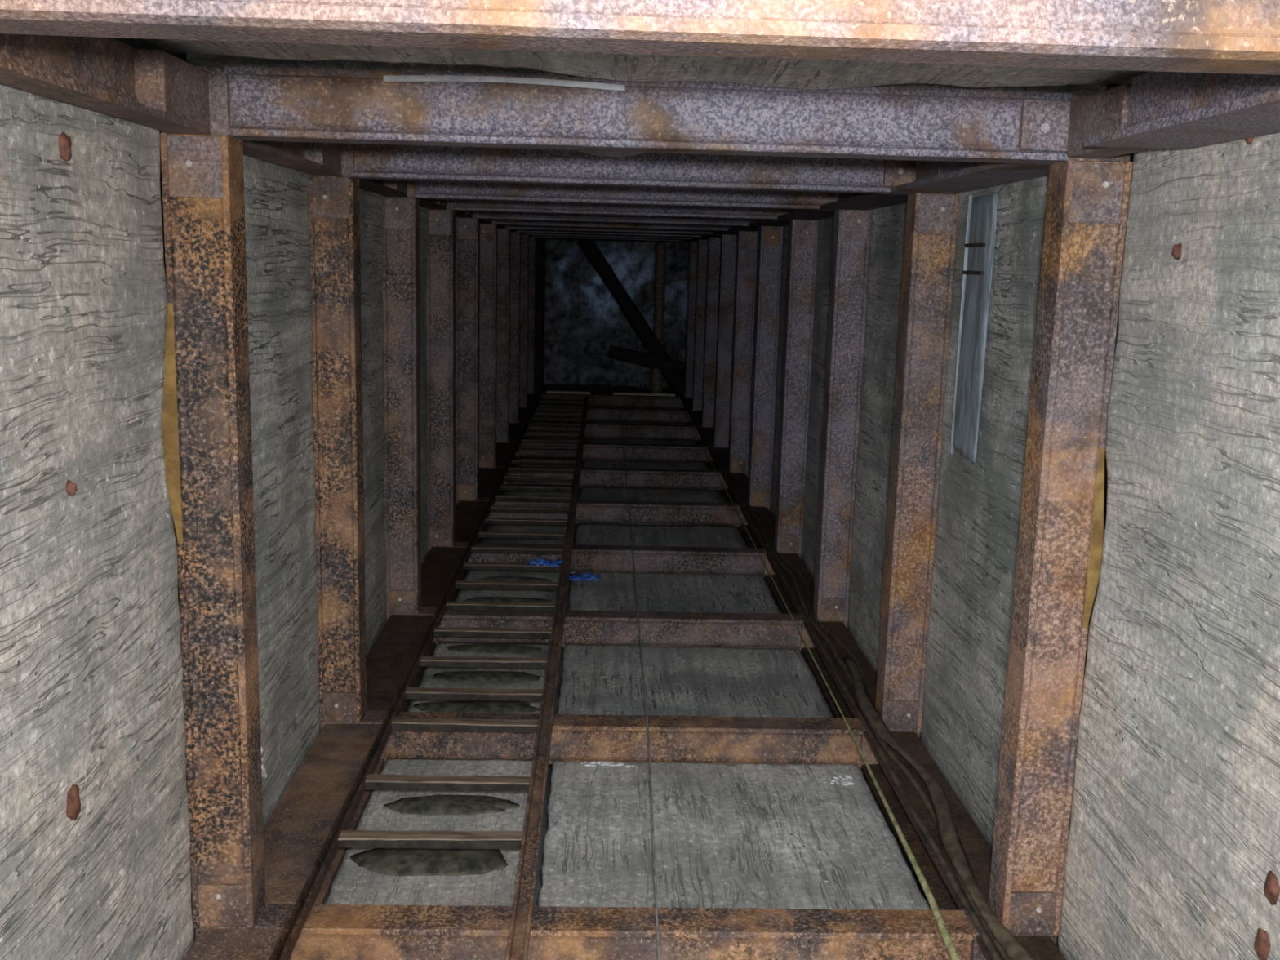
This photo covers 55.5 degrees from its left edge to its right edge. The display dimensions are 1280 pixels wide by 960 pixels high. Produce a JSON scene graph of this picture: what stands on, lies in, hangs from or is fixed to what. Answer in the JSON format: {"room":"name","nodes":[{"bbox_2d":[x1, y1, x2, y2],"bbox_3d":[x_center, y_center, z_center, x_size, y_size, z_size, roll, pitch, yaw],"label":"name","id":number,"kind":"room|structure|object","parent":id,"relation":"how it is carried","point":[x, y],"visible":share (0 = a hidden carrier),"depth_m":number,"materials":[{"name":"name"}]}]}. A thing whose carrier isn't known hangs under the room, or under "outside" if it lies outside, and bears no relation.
{"room":"underground passage","nodes":[
{"label":"underground passage","id":0,"kind":"room"},
{"bbox_2d":[0,37,194,959],"bbox_3d":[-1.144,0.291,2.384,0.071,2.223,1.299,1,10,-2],"label":"wall","id":1,"kind":"structure","parent":0,"point":[95,830],"depth_m":2.46,"materials":[{"name":"grey concrete"}]},
{"bbox_2d":[324,758,533,906],"bbox_3d":[-0.648,1.206,4.035,0.607,0.052,1.298,1,10,-2],"label":"concrete slab","id":2,"kind":"object","parent":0,"point":[353,884],"visible":0.41,"depth_m":4.08,"materials":[{"name":"grey concrete"}]},
{"bbox_2d":[350,848,507,875],"bbox_3d":[-0.671,1.197,3.877,0.507,0.024,0.223,1,10,-2],"label":"mud patch","id":3,"kind":"object","parent":2,"relation":"on","point":[388,861],"visible":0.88,"depth_m":3.84,"materials":[{"name":"green soil"}]},
{"bbox_2d":[383,795,519,814],"bbox_3d":[-0.659,1.128,4.263,0.474,0.023,0.160,1,10,-2],"label":"mud patch","id":4,"kind":"object","parent":2,"relation":"on","point":[432,804],"visible":1,"depth_m":4.23,"materials":[{"name":"soil"}]},
{"bbox_2d":[455,216,456,506],"bbox_3d":[-1.360,-0.996,9.500,0.060,2.223,1.299,1,10,-2],"label":"concrete slab","id":5,"kind":"object","parent":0,"point":[455,216],"visible":0.02,"depth_m":8.78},
{"bbox_2d":[407,641,549,714],"bbox_3d":[-0.691,0.949,5.459,0.607,0.052,1.298,1,10,-2],"label":"concrete slab","id":6,"kind":"object","parent":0,"point":[440,650],"visible":0.28,"depth_m":5.65,"materials":[{"name":"grey concrete"}]},
{"bbox_2d":[413,700,540,713],"bbox_3d":[-0.693,0.959,5.197,0.544,0.023,0.166,1,10,-2],"label":"mud patch","id":7,"kind":"object","parent":6,"relation":"on","point":[464,706],"visible":0.92,"depth_m":5.16,"materials":[{"name":"green soil"}]},
{"bbox_2d":[430,671,540,683],"bbox_3d":[-0.708,0.891,5.571,0.504,0.023,0.153,1,10,-2],"label":"mud patch","id":8,"kind":"object","parent":6,"relation":"on","point":[502,677],"visible":1,"depth_m":5.54,"materials":[{"name":"grey soil"}]},
{"bbox_2d":[445,644,542,653],"bbox_3d":[-0.719,0.819,5.971,0.476,0.022,0.138,1,10,-2],"label":"mud patch","id":9,"kind":"object","parent":6,"relation":"on","point":[475,648],"visible":1,"depth_m":5.94,"materials":[{"name":"soil"}]},
{"bbox_2d":[544,237,689,388],"bbox_3d":[-0.609,-2.947,20.120,7.008,3.160,1.048,1,10,-2],"label":"wall","id":10,"kind":"structure","parent":0,"point":[583,319],"depth_m":20.08,"materials":[{"name":"grey stone"}]},
{"bbox_2d":[190,382,1057,946],"bbox_3d":[-0.373,0.076,11.135,7.200,0.112,20.100,1,10,-2],"label":"floor","id":11,"kind":"structure","parent":0,"point":[606,389],"depth_m":6.00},
{"bbox_2d":[455,569,559,609],"bbox_3d":[-0.733,0.692,6.882,0.607,0.052,1.298,1,10,-2],"label":"concrete slab","id":12,"kind":"object","parent":11,"relation":"on","point":[464,593],"visible":0.26,"depth_m":7.04,"materials":[{"name":"grey concrete"}]},
{"bbox_2d":[462,596,552,602],"bbox_3d":[-0.742,0.666,6.816,0.509,0.022,0.126,1,10,-2],"label":"mud patch","id":13,"kind":"object","parent":12,"relation":"on","point":[500,599],"visible":0.91,"depth_m":6.79,"materials":[{"name":"grey soil"}]},
{"bbox_2d":[471,576,551,582],"bbox_3d":[-0.766,0.586,7.261,0.478,0.022,0.114,1,10,-2],"label":"mud patch","id":14,"kind":"object","parent":12,"relation":"on","point":[492,578],"visible":0.95,"depth_m":7.23,"materials":[{"name":"soil"}]},
{"bbox_2d":[480,521,567,544],"bbox_3d":[-0.775,0.435,8.305,0.605,0.052,1.298,1,10,-2],"label":"concrete slab","id":15,"kind":"object","parent":11,"relation":"on","point":[491,527],"visible":0.22,"depth_m":8.58,"materials":[{"name":"grey concrete"}]},
{"bbox_2d":[502,484,572,498],"bbox_3d":[-0.817,0.177,9.728,0.606,0.052,1.298,1,10,-2],"label":"concrete slab","id":16,"kind":"object","parent":11,"relation":"on","point":[505,492],"visible":0.19,"depth_m":9.98,"materials":[{"name":"grey concrete"}]},
{"bbox_2d":[533,237,546,393],"bbox_3d":[-1.498,-2.397,17.924,0.201,2.314,0.209,1,10,-2],"label":"prop","id":17,"kind":"object","parent":11,"relation":"on","point":[540,242],"visible":0.67,"depth_m":17.84,"materials":[{"name":"wood"}]},
{"bbox_2d":[514,457,575,466],"bbox_3d":[-0.859,-0.080,11.152,0.606,0.052,1.297,1,10,-2],"label":"concrete slab","id":18,"kind":"object","parent":11,"relation":"on","point":[518,458],"visible":0.16,"depth_m":11.64,"materials":[{"name":"grey concrete"}]},
{"bbox_2d":[527,235,697,408],"bbox_3d":[-0.378,-2.119,15.941,2.311,2.339,0.132,1,10,-2],"label":"support","id":19,"kind":"object","parent":11,"relation":"on","point":[601,400],"visible":0.48,"depth_m":15.98,"materials":[{"name":"brown metal"}]},
{"bbox_2d":[527,394,540,405],"bbox_3d":[-1.405,-0.939,15.389,0.222,0.156,1.310,1,10,-2],"label":"tie beam","id":20,"kind":"structure","parent":19,"relation":"attached to","point":[531,398],"depth_m":15.45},
{"bbox_2d":[546,390,591,394],"bbox_3d":[-0.943,-1.159,16.095,0.580,0.030,0.100,1,10,-2],"label":"plank","id":21,"kind":"object","parent":19,"relation":"on","point":[548,391],"visible":1,"depth_m":16.05,"materials":[{"name":"grey wood"}]},
{"bbox_2d":[613,391,675,396],"bbox_3d":[0.056,-1.138,16.128,0.820,0.030,0.100,1,10,-2],"label":"plank","id":22,"kind":"object","parent":19,"relation":"on","point":[614,393],"visible":1,"depth_m":16.08,"materials":[{"name":"wood"}]},
{"bbox_2d":[679,397,692,409],"bbox_3d":[0.644,-0.895,15.458,0.201,0.156,1.310,1,10,-2],"label":"tie beam","id":23,"kind":"structure","parent":19,"relation":"attached to","point":[686,402],"depth_m":15.58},
{"bbox_2d":[683,239,697,241],"bbox_3d":[0.689,-3.036,15.072,0.225,0.144,1.310,1,10,-2],"label":"tie beam","id":24,"kind":"structure","parent":19,"relation":"attached to","point":[684,240],"depth_m":15.32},
{"bbox_2d":[519,232,708,423],"bbox_3d":[-0.335,-1.861,14.518,2.310,2.338,0.132,1,10,-2],"label":"support","id":25,"kind":"object","parent":11,"relation":"on","point":[593,413],"visible":0.51,"depth_m":14.54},
{"bbox_2d":[686,410,702,425],"bbox_3d":[0.686,-0.638,14.034,0.201,0.155,1.310,1,10,-2],"label":"tie beam","id":26,"kind":"structure","parent":25,"relation":"attached to","point":[695,416],"depth_m":14.17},
{"bbox_2d":[691,237,708,239],"bbox_3d":[0.732,-2.779,13.649,0.226,0.144,1.310,1,10,-2],"label":"tie beam","id":27,"kind":"structure","parent":25,"relation":"attached to","point":[699,238],"depth_m":13.76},
{"bbox_2d":[509,229,720,440],"bbox_3d":[-0.293,-1.604,13.095,2.311,2.339,0.132,1,10,-2],"label":"support","id":28,"kind":"object","parent":11,"relation":"on","point":[593,430],"visible":0.48,"depth_m":13.10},
{"bbox_2d":[509,422,526,440],"bbox_3d":[-1.320,-0.424,12.543,0.221,0.156,1.310,1,10,-2],"label":"tie beam","id":29,"kind":"structure","parent":28,"relation":"attached to","point":[515,428],"depth_m":12.65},
{"bbox_2d":[519,407,533,422],"bbox_3d":[-1.363,-0.681,13.966,0.222,0.156,1.310,1,10,-2],"label":"tie beam","id":30,"kind":"structure","parent":28,"relation":"attached to","point":[524,412],"depth_m":14.01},
{"bbox_2d":[619,408,660,959],"bbox_3d":[-0.075,0.266,8.433,0.029,0.008,12.500,1,10,-2],"label":"wire","id":31,"kind":"object","parent":28,"relation":"on","point":[644,686],"visible":1,"depth_m":4.29,"materials":[{"name":"metal"}]},
{"bbox_2d":[695,426,714,445],"bbox_3d":[0.728,-0.381,12.611,0.202,0.156,1.310,1,10,-2],"label":"tie beam","id":32,"kind":"structure","parent":28,"relation":"attached to","point":[708,433],"depth_m":12.81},
{"bbox_2d":[700,234,720,237],"bbox_3d":[0.774,-2.522,12.225,0.227,0.144,1.310,1,10,-2],"label":"tie beam","id":33,"kind":"structure","parent":28,"relation":"attached to","point":[704,235],"depth_m":12.33,"materials":[{"name":"brown metal"}]},
{"bbox_2d":[684,410,960,959],"bbox_3d":[0.697,0.264,8.506,0.058,0.026,12.400,1,10,-2],"label":"rope","id":34,"kind":"object","parent":28,"relation":"on","point":[947,939],"visible":1,"depth_m":3.81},
{"bbox_2d":[496,224,737,462],"bbox_3d":[-0.251,-1.347,11.671,2.311,2.338,0.132,1,10,-2],"label":"support","id":35,"kind":"object","parent":11,"relation":"on","point":[668,452],"visible":0.59,"depth_m":11.67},
{"bbox_2d":[496,442,517,466],"bbox_3d":[-1.278,-0.167,11.119,0.221,0.157,1.310,1,10,-2],"label":"tie beam","id":36,"kind":"structure","parent":35,"relation":"attached to","point":[504,450],"depth_m":11.21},
{"bbox_2d":[706,447,728,470],"bbox_3d":[0.770,-0.123,11.188,0.201,0.156,1.310,1,10,-2],"label":"tie beam","id":37,"kind":"structure","parent":35,"relation":"attached to","point":[722,454],"depth_m":11.40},
{"bbox_2d":[701,434,1001,959],"bbox_3d":[0.790,0.441,7.525,0.030,0.023,10.201,1,10,-2],"label":"cable","id":38,"kind":"object","parent":37,"relation":"on","point":[984,935],"visible":1,"depth_m":4.29,"materials":[{"name":"black rubber"}]},
{"bbox_2d":[712,231,737,235],"bbox_3d":[0.816,-2.264,10.802,0.226,0.145,1.310,1,10,-2],"label":"tie beam","id":39,"kind":"structure","parent":35,"relation":"attached to","point":[727,233],"depth_m":10.86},
{"bbox_2d":[479,218,757,490],"bbox_3d":[-0.209,-1.089,10.247,2.311,2.338,0.134,1,10,-2],"label":"support","id":40,"kind":"object","parent":11,"relation":"on","point":[747,241],"visible":0.76,"depth_m":10.24,"materials":[{"name":"brown metal"}]},
{"bbox_2d":[479,467,505,497],"bbox_3d":[-1.236,0.091,9.696,0.221,0.157,1.310,1,10,-2],"label":"tie beam","id":41,"kind":"structure","parent":40,"relation":"attached to","point":[489,477],"depth_m":9.78,"materials":[{"name":"brown wood"}]},
{"bbox_2d":[497,224,506,228],"bbox_3d":[-1.283,-2.309,10.732,0.096,0.144,1.310,1,10,-2],"label":"tie beam","id":42,"kind":"structure","parent":40,"relation":"attached to","point":[499,226],"depth_m":11.09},
{"bbox_2d":[720,472,748,503],"bbox_3d":[0.812,0.134,9.764,0.201,0.156,1.310,1,10,-2],"label":"tie beam","id":43,"kind":"structure","parent":40,"relation":"attached to","point":[739,488],"depth_m":9.95,"materials":[{"name":"brown wood"}]},
{"bbox_2d":[728,226,759,231],"bbox_3d":[0.858,-2.007,9.379,0.226,0.143,1.310,1,10,-2],"label":"tie beam","id":44,"kind":"structure","parent":40,"relation":"attached to","point":[737,228],"depth_m":9.44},
{"bbox_2d":[747,231,773,478],"bbox_3d":[0.984,-0.947,9.579,0.061,2.223,1.299,1,10,-2],"label":"concrete slab","id":45,"kind":"object","parent":40,"relation":"attached to","point":[752,371],"visible":0.07,"depth_m":10.15,"materials":[{"name":"grey concrete"}]},
{"bbox_2d":[456,211,782,527],"bbox_3d":[-0.167,-0.832,8.823,2.311,2.338,0.134,1,10,-2],"label":"support","id":46,"kind":"object","parent":11,"relation":"on","point":[468,229],"visible":0.76,"depth_m":8.81,"materials":[{"name":"brown metal"}]},
{"bbox_2d":[269,394,588,959],"bbox_3d":[-0.773,0.159,8.825,0.638,0.036,13.850,1,10,-2],"label":"ladder","id":47,"kind":"object","parent":46,"relation":"on","point":[517,946],"visible":1,"depth_m":4.88,"materials":[{"name":"brown wood"}]},
{"bbox_2d":[527,558,564,566],"bbox_3d":[-0.536,0.469,6.955,0.207,0.025,0.122,1,10,-2],"label":"scrap","id":48,"kind":"object","parent":47,"relation":"on","point":[538,562],"visible":1,"depth_m":6.94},
{"bbox_2d":[455,501,488,542],"bbox_3d":[-1.194,0.348,8.273,0.221,0.155,1.310,1,10,-2],"label":"tie beam","id":49,"kind":"structure","parent":46,"relation":"attached to","point":[468,513],"depth_m":8.34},
{"bbox_2d":[480,218,491,223],"bbox_3d":[-1.241,-2.051,9.309,0.096,0.143,1.310,1,10,-2],"label":"tie beam","id":50,"kind":"structure","parent":46,"relation":"attached to","point":[482,220],"depth_m":9.66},
{"bbox_2d":[738,506,775,548],"bbox_3d":[0.854,0.391,8.341,0.201,0.156,1.310,1,10,-2],"label":"tie beam","id":51,"kind":"structure","parent":46,"relation":"attached to","point":[764,511],"depth_m":8.51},
{"bbox_2d":[748,219,789,226],"bbox_3d":[0.899,-1.750,7.955,0.225,0.144,1.310,1,10,-2],"label":"tie beam","id":52,"kind":"structure","parent":46,"relation":"attached to","point":[774,223],"depth_m":8.03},
{"bbox_2d":[769,219,818,558],"bbox_3d":[1.027,-0.690,8.155,0.059,2.223,1.299,1,10,-2],"label":"concrete slab","id":53,"kind":"object","parent":46,"relation":"attached to","point":[782,302],"visible":0.12,"depth_m":8.61,"materials":[{"name":"grey concrete"}]},
{"bbox_2d":[426,200,818,577],"bbox_3d":[-0.124,-0.574,7.400,2.312,2.339,0.135,1,10,-2],"label":"support","id":54,"kind":"object","parent":11,"relation":"on","point":[441,224],"visible":0.81,"depth_m":7.37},
{"bbox_2d":[426,222,456,499],"bbox_3d":[-1.317,-0.739,8.077,0.061,2.223,1.299,1,10,-2],"label":"concrete slab","id":55,"kind":"object","parent":54,"relation":"attached to","point":[455,222],"visible":0.02,"depth_m":8.70,"materials":[{"name":"grey concrete"}]},
{"bbox_2d":[421,546,467,607],"bbox_3d":[-1.152,0.606,6.849,0.222,0.156,1.310,1,10,-2],"label":"tie beam","id":56,"kind":"structure","parent":54,"relation":"attached to","point":[438,567],"depth_m":6.91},
{"bbox_2d":[455,210,472,217],"bbox_3d":[-1.199,-1.794,7.885,0.096,0.144,1.310,1,10,-2],"label":"tie beam","id":57,"kind":"structure","parent":54,"relation":"attached to","point":[460,214],"depth_m":8.24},
{"bbox_2d":[764,553,814,613],"bbox_3d":[0.896,0.649,6.918,0.201,0.156,1.310,1,10,-2],"label":"tie beam","id":58,"kind":"structure","parent":54,"relation":"attached to","point":[793,558],"depth_m":7.02,"materials":[{"name":"brown metal"}]},
{"bbox_2d":[777,209,834,220],"bbox_3d":[0.942,-1.492,6.532,0.226,0.145,1.310,1,10,-2],"label":"tie beam","id":59,"kind":"structure","parent":54,"relation":"attached to","point":[810,215],"depth_m":6.59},
{"bbox_2d":[800,208,871,628],"bbox_3d":[1.067,-0.432,6.732,0.063,2.223,1.299,1,10,-2],"label":"concrete slab","id":60,"kind":"object","parent":54,"relation":"attached to","point":[825,226],"visible":0.23,"depth_m":7.09,"materials":[{"name":"grey concrete"}]},
{"bbox_2d":[382,180,871,650],"bbox_3d":[-0.083,-0.317,5.977,2.312,2.339,0.134,1,10,-2],"label":"support","id":61,"kind":"object","parent":11,"relation":"on","point":[401,215],"visible":0.88,"depth_m":5.95,"materials":[{"name":"grey metal"}]},
{"bbox_2d":[365,614,435,711],"bbox_3d":[-1.110,0.863,5.426,0.222,0.157,1.310,1,10,-2],"label":"tie beam","id":62,"kind":"structure","parent":61,"relation":"attached to","point":[388,660],"depth_m":5.44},
{"bbox_2d":[382,206,428,622],"bbox_3d":[-1.274,-0.481,6.654,0.063,2.223,1.299,1,10,-2],"label":"concrete slab","id":63,"kind":"object","parent":61,"relation":"attached to","point":[423,211],"visible":0.12,"depth_m":7.11,"materials":[{"name":"grey concrete"}]},
{"bbox_2d":[419,199,446,209],"bbox_3d":[-1.157,-1.537,6.462,0.096,0.144,1.310,1,10,-2],"label":"tie beam","id":64,"kind":"structure","parent":61,"relation":"attached to","point":[437,204],"depth_m":6.82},
{"bbox_2d":[801,621,877,718],"bbox_3d":[0.939,0.906,5.494,0.202,0.156,1.310,1,10,-2],"label":"tie beam","id":65,"kind":"structure","parent":61,"relation":"attached to","point":[838,629],"depth_m":5.59,"materials":[{"name":"brown metal"}]},
{"bbox_2d":[819,192,908,209],"bbox_3d":[0.984,-1.235,5.109,0.226,0.144,1.310,1,10,-2],"label":"tie beam","id":66,"kind":"structure","parent":61,"relation":"attached to","point":[846,201],"depth_m":5.14,"materials":[{"name":"brown metal"}]},
{"bbox_2d":[847,192,959,737],"bbox_3d":[1.109,-0.175,5.309,0.062,2.224,1.299,1,10,-2],"label":"concrete slab","id":67,"kind":"object","parent":61,"relation":"attached to","point":[888,224],"visible":0.41,"depth_m":5.55,"materials":[{"name":"grey concrete"}]},
{"bbox_2d":[308,143,958,768],"bbox_3d":[-0.041,-0.060,4.553,2.312,2.338,0.135,1,10,-2],"label":"support","id":68,"kind":"object","parent":11,"relation":"on","point":[334,202],"visible":0.86,"depth_m":4.50,"materials":[{"name":"brown metal"}]},
{"bbox_2d":[263,723,384,904],"bbox_3d":[-1.068,1.120,4.003,0.222,0.157,1.310,1,10,-2],"label":"tie beam","id":69,"kind":"structure","parent":68,"relation":"attached to","point":[296,831],"depth_m":3.93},
{"bbox_2d":[307,173,386,729],"bbox_3d":[-1.232,-0.224,5.230,0.064,2.223,1.299,1,10,-2],"label":"concrete slab","id":70,"kind":"object","parent":68,"relation":"attached to","point":[371,230],"visible":0.27,"depth_m":5.56,"materials":[{"name":"grey concrete"}]},
{"bbox_2d":[359,178,407,197],"bbox_3d":[-1.115,-1.279,5.038,0.096,0.144,1.310,1,10,-2],"label":"tie beam","id":71,"kind":"structure","parent":68,"relation":"attached to","point":[388,188],"depth_m":5.36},
{"bbox_2d":[186,53,1106,157],"bbox_3d":[0.011,-1.088,3.640,2.274,0.144,1.297,1,10,-2],"label":"concrete slab","id":72,"kind":"object","parent":68,"relation":"on","point":[195,59],"visible":0.06,"depth_m":2.99,"materials":[{"name":"grey concrete"}]},
{"bbox_2d":[861,730,992,910],"bbox_3d":[0.981,1.163,4.071,0.201,0.156,1.310,1,10,-2],"label":"tie beam","id":73,"kind":"structure","parent":68,"relation":"attached to","point":[977,849],"depth_m":4.04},
{"bbox_2d":[724,465,963,846],"bbox_3d":[0.900,0.606,6.623,0.094,0.023,8.161,1,10,-2],"label":"cable","id":74,"kind":"object","parent":73,"relation":"on","point":[826,630],"visible":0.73,"depth_m":6.54,"materials":[{"name":"black rubber"}]},
{"bbox_2d":[890,160,1049,194],"bbox_3d":[1.026,-0.978,3.685,0.226,0.144,1.310,1,10,-2],"label":"tie beam","id":75,"kind":"structure","parent":68,"relation":"attached to","point":[948,177],"depth_m":3.74,"materials":[{"name":"brown metal"}]},
{"bbox_2d":[920,175,1048,848],"bbox_3d":[1.139,0.082,3.885,0.088,2.223,1.299,1,10,-2],"label":"wall panel","id":76,"kind":"object","parent":68,"relation":"attached to","point":[977,528],"depth_m":3.98,"materials":[{"name":"grey wood"}]},
{"bbox_2d":[588,405,679,409],"bbox_3d":[-0.063,-0.835,15.452,1.185,0.056,1.295,1,10,-2],"label":"concrete slab","id":77,"kind":"object","parent":11,"relation":"on","point":[593,406],"visible":0.06,"depth_m":15.95,"materials":[{"name":"grey concrete"}]},
{"bbox_2d":[587,420,686,425],"bbox_3d":[-0.021,-0.577,14.029,1.184,0.056,1.294,1,10,-2],"label":"concrete slab","id":78,"kind":"object","parent":11,"relation":"on","point":[588,421],"visible":0.2,"depth_m":14.48,"materials":[{"name":"grey concrete"}]},
{"bbox_2d":[0,0,1279,75],"bbox_3d":[0.043,0.455,1.707,2.312,2.339,0.135,1,10,-2],"label":"support","id":79,"kind":"object","parent":11,"relation":"on","point":[1242,37],"visible":1,"depth_m":1.48,"materials":[{"name":"brown metal"}]},
{"bbox_2d":[0,33,211,134],"bbox_3d":[-1.031,-0.765,2.192,0.096,0.145,1.310,1,10,-2],"label":"tie beam","id":80,"kind":"structure","parent":79,"relation":"attached to","point":[156,89],"depth_m":2.40,"materials":[{"name":"brown metal"}]},
{"bbox_2d":[1066,71,1279,158],"bbox_3d":[1.069,-0.720,2.261,0.227,0.145,1.308,1,10,-2],"label":"tie beam","id":81,"kind":"structure","parent":79,"relation":"attached to","point":[1157,109],"depth_m":2.37,"materials":[{"name":"metal"}]},
{"bbox_2d":[585,438,697,444],"bbox_3d":[0.021,-0.320,12.606,1.186,0.056,1.293,1,10,-2],"label":"concrete slab","id":82,"kind":"object","parent":11,"relation":"on","point":[635,441],"visible":0.25,"depth_m":13.00,"materials":[{"name":"grey concrete"}]},
{"bbox_2d":[582,458,708,470],"bbox_3d":[0.063,-0.063,11.182,1.186,0.057,1.294,1,10,-2],"label":"concrete slab","id":83,"kind":"object","parent":11,"relation":"on","point":[588,463],"visible":0.29,"depth_m":11.53,"materials":[{"name":"grey concrete"}]},
{"bbox_2d":[160,66,1132,959],"bbox_3d":[-0.004,0.199,3.121,2.359,2.338,0.153,1,10,-2],"label":"support","id":84,"kind":"object","parent":11,"relation":"on","point":[206,421],"depth_m":3.03,"materials":[{"name":"brown metal"}]},
{"bbox_2d":[183,928,283,959],"bbox_3d":[-1.026,1.377,2.579,0.222,0.157,1.310,1,10,-2],"label":"tie beam","id":85,"kind":"structure","parent":84,"relation":"attached to","point":[211,944],"depth_m":3.14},
{"bbox_2d":[160,130,319,826],"bbox_3d":[-1.190,0.033,3.807,0.063,2.223,1.299,1,10,-2],"label":"concrete slab","id":86,"kind":"object","parent":84,"relation":"attached to","point":[279,286],"visible":0.51,"depth_m":3.99,"materials":[{"name":"grey concrete"}]},
{"bbox_2d":[242,140,342,176],"bbox_3d":[-1.073,-1.022,3.615,0.096,0.145,1.310,1,10,-2],"label":"tie beam","id":87,"kind":"structure","parent":84,"relation":"attached to","point":[313,158],"depth_m":3.88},
{"bbox_2d":[133,38,1151,89],"bbox_3d":[0.054,-0.854,2.212,2.274,0.097,1.297,1,10,-2],"label":"concrete slab","id":88,"kind":"object","parent":84,"relation":"on","point":[797,73],"visible":0.26,"depth_m":2.68,"materials":[{"name":"grey concrete"}]},
{"bbox_2d":[976,935,1065,959],"bbox_3d":[1.023,1.421,2.648,0.202,0.156,1.310,1,10,-2],"label":"tie beam","id":89,"kind":"structure","parent":84,"relation":"attached to","point":[1041,948],"depth_m":3.22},
{"bbox_2d":[751,512,1010,959],"bbox_3d":[0.890,0.794,5.579,0.061,0.024,6.241,1,10,-2],"label":"cable","id":90,"kind":"object","parent":89,"relation":"on","point":[882,742],"visible":0.84,"depth_m":4.41,"materials":[{"name":"black rubber"}]},
{"bbox_2d":[843,656,1035,959],"bbox_3d":[0.950,1.028,4.036,0.123,0.033,2.723,1,10,-2],"label":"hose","id":91,"kind":"object","parent":90,"relation":"on","point":[1012,947],"visible":1,"depth_m":3.77,"materials":[{"name":"black rubber"}]},
{"bbox_2d":[579,485,725,502],"bbox_3d":[0.104,0.195,9.759,1.183,0.056,1.294,1,10,-2],"label":"concrete slab","id":92,"kind":"object","parent":11,"relation":"on","point":[590,492],"visible":0.37,"depth_m":10.04,"materials":[{"name":"grey concrete"}]},
{"bbox_2d":[651,244,666,392],"bbox_3d":[0.281,-2.389,18.284,0.172,2.263,0.178,1,10,-2],"label":"prop","id":93,"kind":"object","parent":11,"relation":"on","point":[660,249],"visible":0.81,"depth_m":18.17,"materials":[{"name":"wood"}]},
{"bbox_2d":[575,522,748,547],"bbox_3d":[0.148,0.452,8.336,1.185,0.056,1.294,1,10,-2],"label":"concrete slab","id":94,"kind":"object","parent":11,"relation":"on","point":[714,535],"visible":0.45,"depth_m":8.55,"materials":[{"name":"grey concrete"}]},
{"bbox_2d":[568,572,782,613],"bbox_3d":[0.190,0.710,6.912,1.186,0.056,1.295,1,10,-2],"label":"concrete slab","id":95,"kind":"object","parent":11,"relation":"on","point":[655,592],"visible":0.61,"depth_m":7.06,"materials":[{"name":"grey concrete"}]},
{"bbox_2d":[568,572,600,581],"bbox_3d":[-0.353,0.579,7.320,0.230,0.029,0.129,1,10,-2],"label":"scrap","id":96,"kind":"object","parent":95,"relation":"on","point":[585,576],"visible":0.92,"depth_m":7.30,"materials":[{"name":"blue fabric"}]},
{"bbox_2d":[557,644,833,718],"bbox_3d":[0.232,0.966,5.489,1.186,0.057,1.295,1,10,-2],"label":"concrete slab","id":97,"kind":"object","parent":11,"relation":"on","point":[604,679],"visible":0.66,"depth_m":5.58,"materials":[{"name":"grey concrete"}]},
{"bbox_2d":[537,760,931,910],"bbox_3d":[0.274,1.223,4.066,1.186,0.058,1.295,1,10,-2],"label":"concrete slab","id":98,"kind":"object","parent":11,"relation":"on","point":[737,835],"visible":0.84,"depth_m":4.06,"materials":[{"name":"grey concrete"}]},
{"bbox_2d":[1057,84,1279,959],"bbox_3d":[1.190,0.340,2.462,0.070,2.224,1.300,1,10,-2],"label":"wall","id":99,"kind":"structure","parent":0,"point":[1173,848],"depth_m":2.59,"materials":[{"name":"grey concrete"}]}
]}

